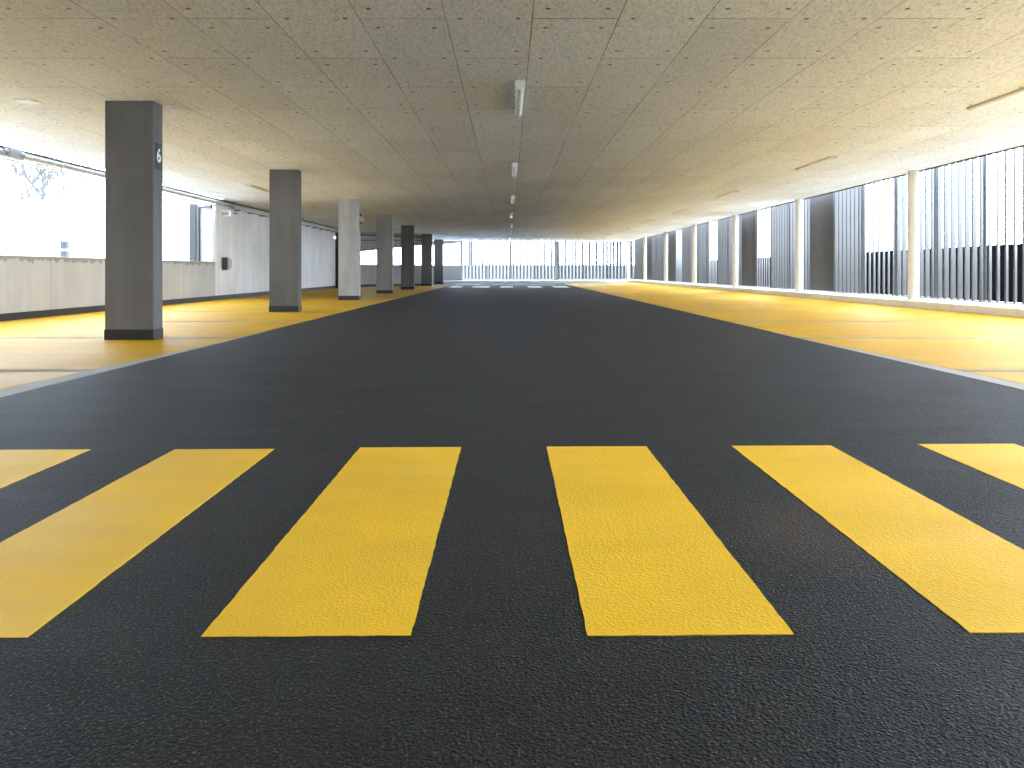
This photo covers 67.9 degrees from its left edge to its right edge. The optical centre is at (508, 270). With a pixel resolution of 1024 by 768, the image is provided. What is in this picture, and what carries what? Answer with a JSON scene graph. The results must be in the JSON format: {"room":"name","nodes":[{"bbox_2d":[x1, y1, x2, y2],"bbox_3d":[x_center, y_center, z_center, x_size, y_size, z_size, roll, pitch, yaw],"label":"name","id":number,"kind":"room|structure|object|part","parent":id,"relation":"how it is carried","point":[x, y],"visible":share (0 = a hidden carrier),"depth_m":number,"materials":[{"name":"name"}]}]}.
{"room":"parking garage","nodes":[
{"label":"parking garage","id":0,"kind":"room"},
{"bbox_2d":[0,201,334,313],"bbox_3d":[-7.360,-0.525,13.350,0.280,2.490,36.700,0,0,0],"label":"wall","id":1,"kind":"structure","parent":0,"point":[27,283],"depth_m":17.64,"materials":[{"name":"concrete"}]},
{"bbox_2d":[0,286,335,320],"bbox_3d":[-7.214,0.664,13.350,0.012,0.112,36.700,0,0,0],"label":"baseboard","id":2,"kind":"structure","parent":1,"relation":"attached to","point":[77,310],"depth_m":13.17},
{"bbox_2d":[222,257,231,269],"bbox_3d":[-7.140,-0.185,19.289,0.160,0.320,0.322,0,0,0],"label":"box","id":3,"kind":"object","parent":1,"relation":"attached to","point":[226,261],"visible":1,"depth_m":19.15,"materials":[{"name":"grey plastic"}]},
{"bbox_3d":[-7.090,-0.180,19.310,0.060,0.230,0.200,0,0,0],"label":"switch panel","id":4,"kind":"part","parent":3,"relation":"part of","materials":[{"name":"grey plastic"}]},
{"bbox_2d":[219,210,236,218],"bbox_3d":[-7.080,-1.420,19.426,0.280,0.220,0.952,0,0,0],"label":"security camera","id":5,"kind":"object","parent":1,"relation":"attached to","point":[222,213],"visible":1,"depth_m":19.00,"materials":[{"name":"white plastic"}]},
{"bbox_2d":[229,207,337,231],"bbox_3d":[-7.136,-1.620,25.600,0.163,0.080,12.000,0,0,0],"label":"cable tray","id":6,"kind":"object","parent":1,"relation":"attached to","point":[234,208],"visible":0.7,"depth_m":22.00,"materials":[{"name":"metal"}]},
{"bbox_2d":[335,240,337,287],"bbox_3d":[-6.785,-0.290,31.715,0.900,2.020,0.111,0,0,0],"label":"door","id":7,"kind":"structure","parent":1,"relation":"in","point":[336,241],"depth_m":31.72,"materials":[{"name":"black metal"}]},
{"bbox_2d":[361,231,420,283],"bbox_3d":[-5.595,-0.525,35.281,0.250,2.490,5.276,0,0,41],"label":"wall","id":8,"kind":"structure","parent":0,"point":[368,271],"depth_m":34.52,"materials":[{"name":"concrete"}]},
{"bbox_2d":[361,234,420,240],"bbox_3d":[-5.525,-1.501,35.015,0.070,0.324,4.525,0,0,41],"label":"conduit","id":9,"kind":"object","parent":8,"relation":"attached to","point":[361,234],"visible":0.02,"depth_m":34.40,"materials":[{"name":"metal"}]},
{"bbox_2d":[361,283,420,286],"bbox_3d":[-5.498,0.660,35.187,0.020,0.120,5.276,0,0,41],"label":"baseboard","id":10,"kind":"structure","parent":8,"relation":"attached to","point":[417,284],"depth_m":34.49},
{"bbox_2d":[432,241,459,282],"bbox_3d":[-3.730,-0.525,45.125,1.740,2.490,0.250,0,0,0],"label":"wall","id":11,"kind":"structure","parent":0,"point":[449,272],"depth_m":45.00,"materials":[{"name":"concrete"}]},
{"bbox_2d":[433,280,628,282],"bbox_3d":[1.310,0.640,45.000,11.320,0.160,2.200,0,0,0],"label":"trim","id":12,"kind":"structure","parent":11,"relation":"attached to","point":[444,281],"depth_m":43.90,"materials":[{"name":"concrete"}]},
{"bbox_2d":[460,241,462,279],"bbox_3d":[-2.800,-0.605,45.250,0.240,2.330,0.240,0,0,0],"label":"post","id":13,"kind":"object","parent":12,"relation":"on","point":[461,242],"visible":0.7,"depth_m":45.17,"materials":[{"name":"grey metal"}]},
{"bbox_2d":[464,241,487,278],"bbox_3d":[-1.975,-0.772,45.600,1.446,2.555,0.112,0,0,0],"label":"screen","id":14,"kind":"object","parent":12,"relation":"on","point":[486,242],"visible":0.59,"depth_m":45.58,"materials":[{"name":"metal"}]},
{"bbox_2d":[489,241,511,278],"bbox_3d":[-0.525,-0.772,45.600,1.446,2.555,0.110,0,0,0],"label":"screen","id":15,"kind":"object","parent":12,"relation":"on","point":[510,242],"visible":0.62,"depth_m":45.59,"materials":[{"name":"metal"}]},
{"bbox_2d":[513,241,535,278],"bbox_3d":[0.925,-0.772,45.600,1.446,2.555,0.107,0,0,0],"label":"screen","id":16,"kind":"object","parent":12,"relation":"on","point":[534,242],"visible":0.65,"depth_m":45.58,"materials":[{"name":"metal"}]},
{"bbox_2d":[537,241,558,278],"bbox_3d":[2.375,-0.772,45.600,1.446,2.555,0.112,0,0,0],"label":"screen","id":17,"kind":"object","parent":12,"relation":"on","point":[537,241],"visible":0.63,"depth_m":45.58,"materials":[{"name":"metal"}]},
{"bbox_2d":[555,241,557,279],"bbox_3d":[2.840,-0.605,45.250,0.240,2.330,0.240,0,0,0],"label":"post","id":18,"kind":"object","parent":12,"relation":"on","point":[556,242],"visible":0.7,"depth_m":45.17,"materials":[{"name":"grey metal"}]},
{"bbox_2d":[561,241,583,278],"bbox_3d":[3.825,-0.772,45.600,1.446,2.555,0.102,0,0,0],"label":"screen","id":19,"kind":"object","parent":12,"relation":"on","point":[561,241],"visible":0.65,"depth_m":45.59,"materials":[{"name":"metal"}]},
{"bbox_2d":[585,241,608,278],"bbox_3d":[5.275,-0.772,45.600,1.446,2.555,0.090,0,0,0],"label":"screen","id":20,"kind":"object","parent":12,"relation":"on","point":[589,242],"visible":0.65,"depth_m":45.58,"materials":[{"name":"metal"}]},
{"bbox_2d":[0,283,1023,767],"bbox_3d":[0.200,0.843,20.650,15.600,0.254,51.900,0,0,0],"label":"floor","id":21,"kind":"structure","parent":0,"point":[499,666],"depth_m":1.99,"materials":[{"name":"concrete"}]},
{"bbox_2d":[0,449,90,487],"bbox_3d":[-1.891,0.719,2.272,0.420,0.001,1.580,0,0,0],"label":"crosswalk stripe","id":22,"kind":"object","parent":21,"relation":"on","point":[15,465],"visible":1,"depth_m":2.87,"materials":[{"name":"yellow paint"}]},
{"bbox_2d":[0,369,92,371],"bbox_3d":[-5.086,0.715,5.470,4.128,0.002,0.115,0,0,0],"label":"parking line","id":23,"kind":"object","parent":21,"relation":"on","point":[1,370],"visible":1,"depth_m":5.46,"materials":[{"name":"grey paint"}]},
{"bbox_2d":[0,337,238,337],"bbox_3d":[-5.025,0.715,8.150,4.251,0.002,0.115,0,0,0],"label":"bay line","id":24,"kind":"object","parent":21,"relation":"on","point":[0,337],"visible":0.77,"depth_m":8.17,"materials":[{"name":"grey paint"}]},
{"bbox_2d":[0,332,261,397],"bbox_3d":[-2.982,0.719,2.000,0.195,0.003,14.000,0,0,0],"label":"curb","id":25,"kind":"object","parent":21,"relation":"on","point":[5,392],"depth_m":5.12,"materials":[{"name":"grey concrete"}]},
{"bbox_2d":[104,101,162,339],"bbox_3d":[-3.944,-0.525,8.008,0.518,2.490,0.227,0,0,0],"label":"concrete column","id":26,"kind":"structure","parent":21,"relation":"on","point":[133,129],"depth_m":7.90,"materials":[{"name":"grey paint"}]},
{"bbox_2d":[0,449,273,637],"bbox_3d":[-1.145,0.719,2.279,0.403,0.001,1.584,0,0,0],"label":"crosswalk stripe","id":27,"kind":"object","parent":21,"relation":"on","point":[47,566],"visible":1,"depth_m":2.10,"materials":[{"name":"yellow paint"}]},
{"bbox_2d":[4,321,303,321],"bbox_3d":[-5.026,0.715,10.830,4.252,0.002,0.114,0,0,0],"label":"bay line","id":28,"kind":"object","parent":21,"relation":"on","point":[4,321],"visible":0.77,"depth_m":10.77,"materials":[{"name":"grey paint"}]},
{"bbox_2d":[173,304,372,304],"bbox_3d":[-5.025,0.715,16.190,4.250,0.002,0.115,0,0,0],"label":"bay line","id":29,"kind":"object","parent":21,"relation":"on","point":[173,304],"visible":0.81,"depth_m":16.21,"materials":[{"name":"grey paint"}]},
{"bbox_2d":[269,170,301,311],"bbox_3d":[-3.922,-0.525,13.367,0.517,2.490,0.227,0,0,0],"label":"concrete column","id":30,"kind":"structure","parent":21,"relation":"on","point":[284,185],"depth_m":13.26,"materials":[{"name":"grey concrete"}]},
{"bbox_2d":[201,447,460,636],"bbox_3d":[-0.399,0.719,2.300,0.414,0.001,1.609,0,0,0],"label":"crosswalk stripe","id":31,"kind":"object","parent":21,"relation":"on","point":[357,562],"visible":1,"depth_m":1.90,"materials":[{"name":"yellow paint"}]},
{"bbox_2d":[338,199,360,299],"bbox_3d":[-3.925,-0.525,18.767,0.517,2.490,0.227,0,0,0],"label":"concrete column","id":32,"kind":"structure","parent":21,"relation":"on","point":[349,210],"depth_m":18.66,"materials":[{"name":"grey concrete"}]},
{"bbox_2d":[301,293,416,293],"bbox_3d":[-5.025,0.715,24.230,4.250,0.002,0.115,0,0,0],"label":"bay line","id":33,"kind":"object","parent":21,"relation":"on","point":[301,293],"visible":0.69,"depth_m":24.17,"materials":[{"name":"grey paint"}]},
{"bbox_2d":[376,215,393,293],"bbox_3d":[-3.925,-0.525,24.157,0.517,2.490,0.227,0,0,0],"label":"concrete column","id":34,"kind":"structure","parent":21,"relation":"on","point":[384,222],"depth_m":24.05,"materials":[{"name":"grey concrete"}]},
{"bbox_2d":[401,225,414,288],"bbox_3d":[-3.913,-0.525,29.558,0.517,2.490,0.227,0,0,0],"label":"concrete column","id":35,"kind":"structure","parent":21,"relation":"on","point":[407,231],"depth_m":29.45,"materials":[{"name":"grey concrete"}]},
{"bbox_2d":[421,234,431,285],"bbox_3d":[-3.908,-0.525,36.358,0.517,2.490,0.227,0,0,0],"label":"concrete column","id":36,"kind":"structure","parent":21,"relation":"on","point":[426,239],"depth_m":36.25,"materials":[{"name":"grey concrete"}]},
{"bbox_2d":[434,239,442,283],"bbox_3d":[-3.922,-0.525,42.708,0.517,2.490,0.227,0,0,0],"label":"concrete column","id":37,"kind":"structure","parent":21,"relation":"on","point":[438,243],"depth_m":42.60,"materials":[{"name":"grey concrete"}]},
{"bbox_2d":[547,446,793,635],"bbox_3d":[0.360,0.719,2.309,0.412,0.001,1.620,0,0,0],"label":"crosswalk stripe","id":38,"kind":"object","parent":21,"relation":"on","point":[645,561],"visible":1,"depth_m":1.91,"materials":[{"name":"yellow paint"}]},
{"bbox_2d":[624,279,1023,317],"bbox_3d":[7.460,0.615,20.550,0.980,0.210,51.100,0,0,0],"label":"trim","id":39,"kind":"structure","parent":21,"relation":"on","point":[947,305],"depth_m":14.31,"materials":[{"name":"concrete"}]},
{"bbox_2d":[609,241,632,278],"bbox_3d":[6.725,-0.772,45.600,1.446,2.555,0.082,0,0,0],"label":"screen","id":40,"kind":"object","parent":39,"relation":"on","point":[620,242],"visible":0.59,"depth_m":45.58,"materials":[{"name":"metal"}]},
{"bbox_2d":[627,241,629,279],"bbox_3d":[7.150,-0.605,45.250,0.240,2.330,0.240,0,0,0],"label":"post","id":41,"kind":"object","parent":39,"relation":"on","point":[628,242],"visible":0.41,"depth_m":45.17,"materials":[{"name":"beige paint"}]},
{"bbox_2d":[634,240,637,279],"bbox_3d":[7.600,-0.772,45.000,0.125,2.555,1.396,0,0,0],"label":"screen","id":42,"kind":"object","parent":39,"relation":"on","point":[635,241],"visible":0.56,"depth_m":44.79,"materials":[{"name":"metal"}]},
{"bbox_2d":[638,239,642,279],"bbox_3d":[7.600,-0.772,43.600,0.125,2.555,1.396,0,0,0],"label":"screen","id":43,"kind":"object","parent":39,"relation":"on","point":[640,241],"visible":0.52,"depth_m":43.59,"materials":[{"name":"metal"}]},
{"bbox_2d":[642,237,647,280],"bbox_3d":[7.150,-0.630,39.820,0.240,2.280,0.240,0,0,0],"label":"post","id":44,"kind":"object","parent":39,"relation":"on","point":[644,238],"visible":1,"depth_m":39.74,"materials":[{"name":"beige paint"}]},
{"bbox_2d":[647,237,651,280],"bbox_3d":[7.600,-0.772,40.800,0.069,2.555,1.396,0,0,0],"label":"screen","id":45,"kind":"object","parent":39,"relation":"on","point":[649,239],"visible":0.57,"depth_m":40.83,"materials":[{"name":"metal"}]},
{"bbox_2d":[652,235,656,280],"bbox_3d":[7.600,-0.772,39.400,0.125,2.555,1.396,0,0,0],"label":"screen","id":46,"kind":"object","parent":39,"relation":"on","point":[654,238],"visible":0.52,"depth_m":39.39,"materials":[{"name":"metal"}]},
{"bbox_2d":[657,234,662,280],"bbox_3d":[7.600,-0.772,38.000,0.124,2.555,1.396,0,0,0],"label":"screen","id":47,"kind":"object","parent":39,"relation":"on","point":[659,237],"visible":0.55,"depth_m":37.78,"materials":[{"name":"metal"}]},
{"bbox_2d":[664,232,667,281],"bbox_3d":[7.150,-0.630,34.540,0.240,2.280,0.240,0,0,0],"label":"post","id":48,"kind":"object","parent":39,"relation":"on","point":[665,233],"visible":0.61,"depth_m":34.46,"materials":[{"name":"beige paint"}]},
{"bbox_2d":[663,232,668,281],"bbox_3d":[7.600,-0.772,36.600,0.124,2.555,1.396,0,0,0],"label":"screen","id":49,"kind":"object","parent":39,"relation":"on","point":[668,232],"visible":0.23,"depth_m":35.99,"materials":[{"name":"metal"}]},
{"bbox_2d":[669,231,675,281],"bbox_3d":[7.600,-0.772,35.200,0.072,2.555,1.396,0,0,0],"label":"screen","id":50,"kind":"object","parent":39,"relation":"on","point":[672,235],"visible":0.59,"depth_m":35.19,"materials":[{"name":"metal"}]},
{"bbox_2d":[675,229,681,282],"bbox_3d":[7.600,-0.772,33.800,0.069,2.555,1.396,0,0,0],"label":"screen","id":51,"kind":"object","parent":39,"relation":"on","point":[678,232],"visible":0.62,"depth_m":33.77,"materials":[{"name":"metal"}]},
{"bbox_2d":[682,227,689,282],"bbox_3d":[7.600,-0.772,32.400,0.125,2.555,1.396,0,0,0],"label":"screen","id":52,"kind":"object","parent":39,"relation":"on","point":[685,232],"visible":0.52,"depth_m":32.20,"materials":[{"name":"metal"}]},
{"bbox_2d":[690,225,697,283],"bbox_3d":[7.600,-0.772,31.000,0.123,2.555,1.396,0,0,0],"label":"screen","id":53,"kind":"object","parent":39,"relation":"on","point":[697,225],"visible":0.26,"depth_m":31.38,"materials":[{"name":"metal"}]},
{"bbox_2d":[692,225,696,283],"bbox_3d":[7.150,-0.630,29.260,0.240,2.280,0.240,0,0,0],"label":"post","id":54,"kind":"object","parent":39,"relation":"on","point":[694,227],"visible":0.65,"depth_m":29.18,"materials":[{"name":"beige paint"}]},
{"bbox_2d":[698,223,707,283],"bbox_3d":[7.600,-0.772,29.600,0.123,2.555,1.396,0,0,0],"label":"screen","id":55,"kind":"object","parent":39,"relation":"on","point":[702,229],"visible":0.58,"depth_m":29.39,"materials":[{"name":"metal"}]},
{"bbox_2d":[708,221,717,284],"bbox_3d":[7.600,-0.772,28.200,0.074,2.555,1.396,0,0,0],"label":"screen","id":56,"kind":"object","parent":39,"relation":"on","point":[711,226],"visible":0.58,"depth_m":28.34,"materials":[{"name":"metal"}]},
{"bbox_2d":[718,218,728,285],"bbox_3d":[7.600,-0.772,26.800,0.124,2.555,1.396,0,0,0],"label":"screen","id":57,"kind":"object","parent":39,"relation":"on","point":[723,225],"visible":0.64,"depth_m":26.78,"materials":[{"name":"metal"}]},
{"bbox_2d":[732,215,737,286],"bbox_3d":[7.150,-0.630,23.980,0.240,2.280,0.240,0,0,0],"label":"post","id":58,"kind":"object","parent":39,"relation":"on","point":[734,217],"visible":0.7,"depth_m":23.90,"materials":[{"name":"beige paint"}]},
{"bbox_2d":[729,215,741,285],"bbox_3d":[7.600,-0.772,25.400,0.121,2.555,1.396,0,0,0],"label":"screen","id":59,"kind":"object","parent":39,"relation":"on","point":[739,216],"visible":0.32,"depth_m":24.99,"materials":[{"name":"metal"}]},
{"bbox_2d":[741,211,756,286],"bbox_3d":[7.600,-0.772,24.000,0.076,2.555,1.396,0,0,0],"label":"screen","id":60,"kind":"object","parent":39,"relation":"on","point":[749,220],"visible":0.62,"depth_m":23.97,"materials":[{"name":"metal"}]},
{"bbox_2d":[755,208,771,287],"bbox_3d":[7.600,-0.772,22.600,0.080,2.555,1.396,0,0,0],"label":"screen","id":61,"kind":"object","parent":39,"relation":"on","point":[763,212],"visible":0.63,"depth_m":22.37,"materials":[{"name":"metal"}]},
{"bbox_2d":[771,203,789,289],"bbox_3d":[7.600,-0.772,21.200,0.120,2.555,1.396,0,0,0],"label":"screen","id":62,"kind":"object","parent":39,"relation":"on","point":[780,214],"visible":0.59,"depth_m":21.17,"materials":[{"name":"metal"}]},
{"bbox_2d":[792,199,805,291],"bbox_3d":[7.150,-0.630,18.700,0.240,2.280,0.240,0,0,0],"label":"post","id":63,"kind":"object","parent":39,"relation":"on","point":[798,202],"visible":1,"depth_m":18.62,"materials":[{"name":"beige paint"}]},
{"bbox_2d":[789,199,809,290],"bbox_3d":[7.600,-0.772,19.800,0.116,2.555,1.396,0,0,0],"label":"screen","id":64,"kind":"object","parent":39,"relation":"on","point":[806,203],"visible":0.38,"depth_m":19.39,"materials":[{"name":"metal"}]},
{"bbox_2d":[810,193,833,292],"bbox_3d":[7.600,-0.772,18.400,0.078,2.555,1.396,0,0,0],"label":"screen","id":65,"kind":"object","parent":39,"relation":"on","point":[821,207],"visible":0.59,"depth_m":18.39,"materials":[{"name":"metal"}]},
{"bbox_3d":[7.600,0.489,18.400,0.060,0.032,1.396,0,0,0],"label":"rail","id":66,"kind":"part","parent":65,"relation":"part of","materials":[{"name":"metal"}]},
{"bbox_2d":[834,186,863,293],"bbox_3d":[7.600,-0.772,17.000,0.119,2.555,1.396,0,0,0],"label":"screen","id":67,"kind":"object","parent":39,"relation":"on","point":[849,203],"visible":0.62,"depth_m":16.98,"materials":[{"name":"metal"}]},
{"bbox_3d":[7.600,0.489,17.000,0.060,0.032,1.396,0,0,0],"label":"rail","id":68,"kind":"part","parent":67,"relation":"part of","materials":[{"name":"metal"}]},
{"bbox_2d":[861,178,895,296],"bbox_3d":[7.600,-0.772,15.600,0.092,2.555,1.396,0,0,0],"label":"screen","id":69,"kind":"object","parent":39,"relation":"on","point":[893,179],"visible":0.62,"depth_m":15.41,"materials":[{"name":"metal"}]},
{"bbox_3d":[7.600,0.489,15.600,0.060,0.032,1.396,0,0,0],"label":"rail","id":70,"kind":"part","parent":69,"relation":"part of","materials":[{"name":"metal"}]},
{"bbox_2d":[903,170,923,299],"bbox_3d":[7.150,-0.630,13.420,0.240,2.280,0.240,0,0,0],"label":"post","id":71,"kind":"object","parent":39,"relation":"on","point":[912,175],"visible":0.91,"depth_m":13.34,"materials":[{"name":"beige paint"}]},
{"bbox_2d":[895,168,936,298],"bbox_3d":[7.600,-0.772,14.200,0.112,2.555,1.396,0,0,0],"label":"screen","id":72,"kind":"object","parent":39,"relation":"on","point":[924,176],"visible":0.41,"depth_m":13.98,"materials":[{"name":"metal"}]},
{"bbox_3d":[7.600,0.489,14.200,0.060,0.032,1.396,0,0,0],"label":"rail","id":73,"kind":"part","parent":72,"relation":"part of","materials":[{"name":"metal"}]},
{"bbox_2d":[935,156,986,302],"bbox_3d":[7.600,-0.772,12.800,0.114,2.555,1.396,0,0,0],"label":"screen","id":74,"kind":"object","parent":39,"relation":"on","point":[982,160],"visible":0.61,"depth_m":12.77,"materials":[{"name":"metal"}]},
{"bbox_3d":[7.600,0.489,12.800,0.060,0.032,1.396,0,0,0],"label":"rail","id":75,"kind":"part","parent":74,"relation":"part of","materials":[{"name":"metal"}]},
{"bbox_2d":[984,147,1023,304],"bbox_3d":[7.600,-0.772,11.400,0.100,2.555,1.396,0,0,0],"label":"screen","id":76,"kind":"object","parent":39,"relation":"on","point":[997,301],"visible":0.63,"depth_m":11.57,"materials":[{"name":"metal"}]},
{"bbox_3d":[7.600,0.489,11.400,0.060,0.032,1.396,0,0,0],"label":"rail","id":77,"kind":"part","parent":76,"relation":"part of","materials":[{"name":"metal"}]},
{"bbox_2d":[732,445,1023,632],"bbox_3d":[1.123,0.719,2.322,0.413,0.001,1.622,0,0,0],"label":"crosswalk stripe","id":78,"kind":"object","parent":21,"relation":"on","point":[973,575],"visible":1,"depth_m":2.06,"materials":[{"name":"yellow paint"}]},
{"bbox_2d":[774,332,1023,389],"bbox_3d":[3.192,0.719,2.000,0.175,0.003,14.000,0,0,0],"label":"trim","id":79,"kind":"structure","parent":21,"relation":"on","point":[1002,382],"depth_m":5.48,"materials":[{"name":"white paint"}]},
{"bbox_2d":[918,444,1023,488],"bbox_3d":[1.903,0.719,2.342,0.408,0.001,1.645,0,0,0],"label":"crosswalk stripe","id":80,"kind":"object","parent":21,"relation":"on","point":[1005,462],"visible":1,"depth_m":2.93,"materials":[{"name":"yellow paint"}]},
{"bbox_2d":[0,0,1023,240],"bbox_3d":[-0.145,-1.945,20.100,14.810,0.350,50.800,0,0,0],"label":"ceiling","id":81,"kind":"structure","parent":0,"point":[635,112],"depth_m":7.71,"materials":[{"name":"beige concrete"}]},
{"bbox_2d":[14,99,40,103],"bbox_3d":[-5.005,-1.764,7.925,0.210,0.012,0.170,0,0,0],"label":"ceiling plate","id":82,"kind":"object","parent":81,"relation":"attached to","point":[26,101],"visible":1,"depth_m":7.88,"materials":[{"name":"white paint"}]},
{"bbox_2d":[0,145,336,230],"bbox_3d":[-7.114,-1.700,13.250,0.239,0.260,36.500,0,0,0],"label":"pipe","id":83,"kind":"object","parent":81,"relation":"hanging from","point":[9,152],"visible":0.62,"depth_m":12.70,"materials":[{"name":"metal"}]},
{"bbox_2d":[244,184,268,192],"bbox_3d":[-5.330,-1.753,16.225,0.120,0.034,1.450,0,0,0],"label":"recessed light","id":84,"kind":"object","parent":81,"relation":"in","point":[248,185],"visible":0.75,"depth_m":16.02,"materials":[{"name":"white plastic"}]},
{"bbox_2d":[511,195,514,203],"bbox_3d":[0.099,-1.727,18.405,0.097,0.086,1.270,0,0,0],"label":"ceiling lamp","id":85,"kind":"object","parent":81,"relation":"attached to","point":[512,196],"visible":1,"depth_m":17.93,"materials":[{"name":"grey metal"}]},
{"bbox_2d":[511,163,517,176],"bbox_3d":[0.099,-1.727,13.045,0.097,0.086,1.270,0,0,0],"label":"ceiling lamp","id":86,"kind":"object","parent":81,"relation":"attached to","point":[514,165],"visible":1,"depth_m":12.78,"materials":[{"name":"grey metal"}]},
{"bbox_2d":[512,166,516,176],"bbox_3d":[0.105,-1.708,13.045,0.082,0.047,1.230,0,0,0],"label":"diffuser","id":87,"kind":"object","parent":86,"relation":"attached to","point":[514,168],"depth_m":12.92,"materials":[{"name":"white plastic"}]},
{"bbox_2d":[513,80,523,116],"bbox_3d":[0.099,-1.727,7.685,0.097,0.086,1.270,0,0,0],"label":"ceiling lamp","id":88,"kind":"object","parent":81,"relation":"attached to","point":[519,84],"visible":1,"depth_m":7.44,"materials":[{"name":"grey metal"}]},
{"bbox_2d":[716,190,739,197],"bbox_3d":[5.020,-1.753,17.425,0.120,0.034,1.450,0,0,0],"label":"recessed light","id":89,"kind":"object","parent":81,"relation":"in","point":[734,191],"visible":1,"depth_m":17.25,"materials":[{"name":"white plastic"}]},
{"bbox_2d":[795,156,837,170],"bbox_3d":[5.020,-1.753,12.445,0.120,0.034,1.450,0,0,0],"label":"recessed light","id":90,"kind":"object","parent":81,"relation":"in","point":[829,158],"visible":1,"depth_m":12.29,"materials":[{"name":"white plastic"}]},
{"bbox_2d":[630,145,1023,241],"bbox_3d":[7.247,-1.759,20.300,0.025,0.022,50.600,0,0,0],"label":"trim","id":91,"kind":"structure","parent":81,"relation":"attached to","point":[1021,145],"depth_m":14.62,"materials":[{"name":"metal"}]},
{"bbox_2d":[967,87,1023,110],"bbox_3d":[5.020,-1.753,7.505,0.120,0.034,1.450,0,0,0],"label":"recessed light","id":92,"kind":"object","parent":81,"relation":"in","point":[1020,91],"visible":1,"depth_m":7.75,"materials":[{"name":"white plastic"}]},
{"bbox_2d":[563,282,1023,383],"bbox_3d":[5.055,0.674,19.300,3.870,0.092,48.600,0,0,0],"label":"floor","id":93,"kind":"structure","parent":0,"point":[952,353],"depth_m":10.17,"materials":[{"name":"yellow paint"}]},
{"bbox_2d":[607,293,701,293],"bbox_3d":[4.631,0.715,24.230,3.021,0.002,0.114,0,0,0],"label":"bay line","id":94,"kind":"object","parent":93,"relation":"on","point":[607,293],"visible":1,"depth_m":24.17,"materials":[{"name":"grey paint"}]},
{"bbox_2d":[654,304,795,304],"bbox_3d":[4.629,0.715,16.190,3.022,0.002,0.115,0,0,0],"label":"bay line","id":95,"kind":"object","parent":93,"relation":"on","point":[654,304],"visible":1,"depth_m":16.21,"materials":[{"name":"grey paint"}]},
{"bbox_2d":[729,321,941,321],"bbox_3d":[4.630,0.715,10.830,3.020,0.002,0.114,0,0,0],"label":"bay line","id":96,"kind":"object","parent":93,"relation":"on","point":[729,321],"visible":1,"depth_m":10.77,"materials":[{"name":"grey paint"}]},
{"bbox_2d":[799,337,1023,337],"bbox_3d":[4.634,0.715,8.150,3.015,0.002,0.115,0,0,0],"label":"bay line","id":97,"kind":"object","parent":93,"relation":"on","point":[799,337],"visible":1,"depth_m":8.17,"materials":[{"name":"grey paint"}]},
{"bbox_2d":[956,369,1023,371],"bbox_3d":[4.697,0.715,5.470,2.887,0.002,0.115,0,0,0],"label":"parking line","id":98,"kind":"object","parent":93,"relation":"on","point":[972,370],"visible":1,"depth_m":5.46,"materials":[{"name":"grey paint"}]},
{"bbox_3d":[66.200,1.200,60.000,147.600,0.440,240.000,0,0,0],"label":"ground","id":99,"kind":"structure","parent":0,"visible":0},
{"bbox_2d":[432,265,633,279],"bbox_3d":[0.350,0.275,54.700,18.700,1.410,0.200,0,0,0],"label":"railing","id":100,"kind":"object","parent":99,"relation":"on","point":[432,265],"depth_m":54.60,"materials":[{"name":"grey metal"}]},
{"bbox_2d":[715,243,1021,302],"bbox_3d":[9.825,0.230,23.900,0.250,1.500,61.800,0,0,0],"label":"railing","id":101,"kind":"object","parent":99,"relation":"on","point":[1010,246],"depth_m":15.39,"materials":[{"name":"black metal"}]},
{"label":"outside","id":102,"kind":"structure","parent":0,"visible":0},
{"bbox_3d":[-73.800,1.200,60.000,132.400,0.440,240.000,0,0,0],"label":"ground","id":103,"kind":"structure","parent":102,"visible":0},
{"bbox_2d":[0,146,71,199],"bbox_3d":[-45.955,-5.801,71.949,7.712,13.562,7.633,0,0,-23],"label":"bare tree","id":104,"kind":"object","parent":103,"relation":"on","point":[45,178],"visible":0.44,"depth_m":71.50,"materials":[{"name":"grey plant"}]},
{"bbox_2d":[0,143,91,199],"bbox_3d":[-56.648,-7.811,93.393,10.443,17.582,10.732,0,0,0],"label":"bare tree","id":105,"kind":"object","parent":103,"relation":"on","point":[28,178],"visible":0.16,"depth_m":94.93,"materials":[{"name":"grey plant"}]},
{"bbox_2d":[59,241,70,256],"bbox_3d":[-11.030,0.115,18.900,0.180,1.730,0.180,0,0,0],"label":"bollard","id":106,"kind":"object","parent":103,"relation":"on","point":[64,249],"visible":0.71,"depth_m":18.82,"materials":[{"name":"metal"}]},
{"bbox_2d":[0,200,167,259],"bbox_3d":[-33.750,-1.645,53.000,20.700,5.250,14.200,0,0,0],"label":"building","id":107,"kind":"structure","parent":103,"relation":"on","point":[27,227],"depth_m":46.00,"materials":[{"name":"grey metal"}]},
{"bbox_2d":[168,185,203,260],"bbox_3d":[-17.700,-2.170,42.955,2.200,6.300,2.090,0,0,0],"label":"building","id":108,"kind":"structure","parent":103,"relation":"on","point":[178,209],"depth_m":42.00,"materials":[{"name":"grey metal"}]},
{"bbox_2d":[189,204,212,261],"bbox_3d":[-7.478,-0.320,18.510,0.525,2.600,0.160,0,0,0],"label":"window","id":109,"kind":"structure","parent":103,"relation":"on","point":[200,220],"depth_m":18.56,"materials":[{"name":"glass"}]},
{"bbox_3d":[-7.660,-0.320,18.500,0.160,2.600,0.140,0,0,0],"label":"post","id":110,"kind":"part","parent":109,"relation":"part of","materials":[{"name":"metal"}]},
{"bbox_3d":[-7.553,-0.305,18.520,0.055,2.570,0.140,0,0,0],"label":"guide rail","id":111,"kind":"part","parent":109,"relation":"part of","materials":[{"name":"metal"}]},
{"bbox_3d":[-7.435,-1.560,18.480,0.440,0.080,0.100,0,0,0],"label":"arm","id":112,"kind":"part","parent":109,"relation":"part of","materials":[{"name":"metal"}]}
]}

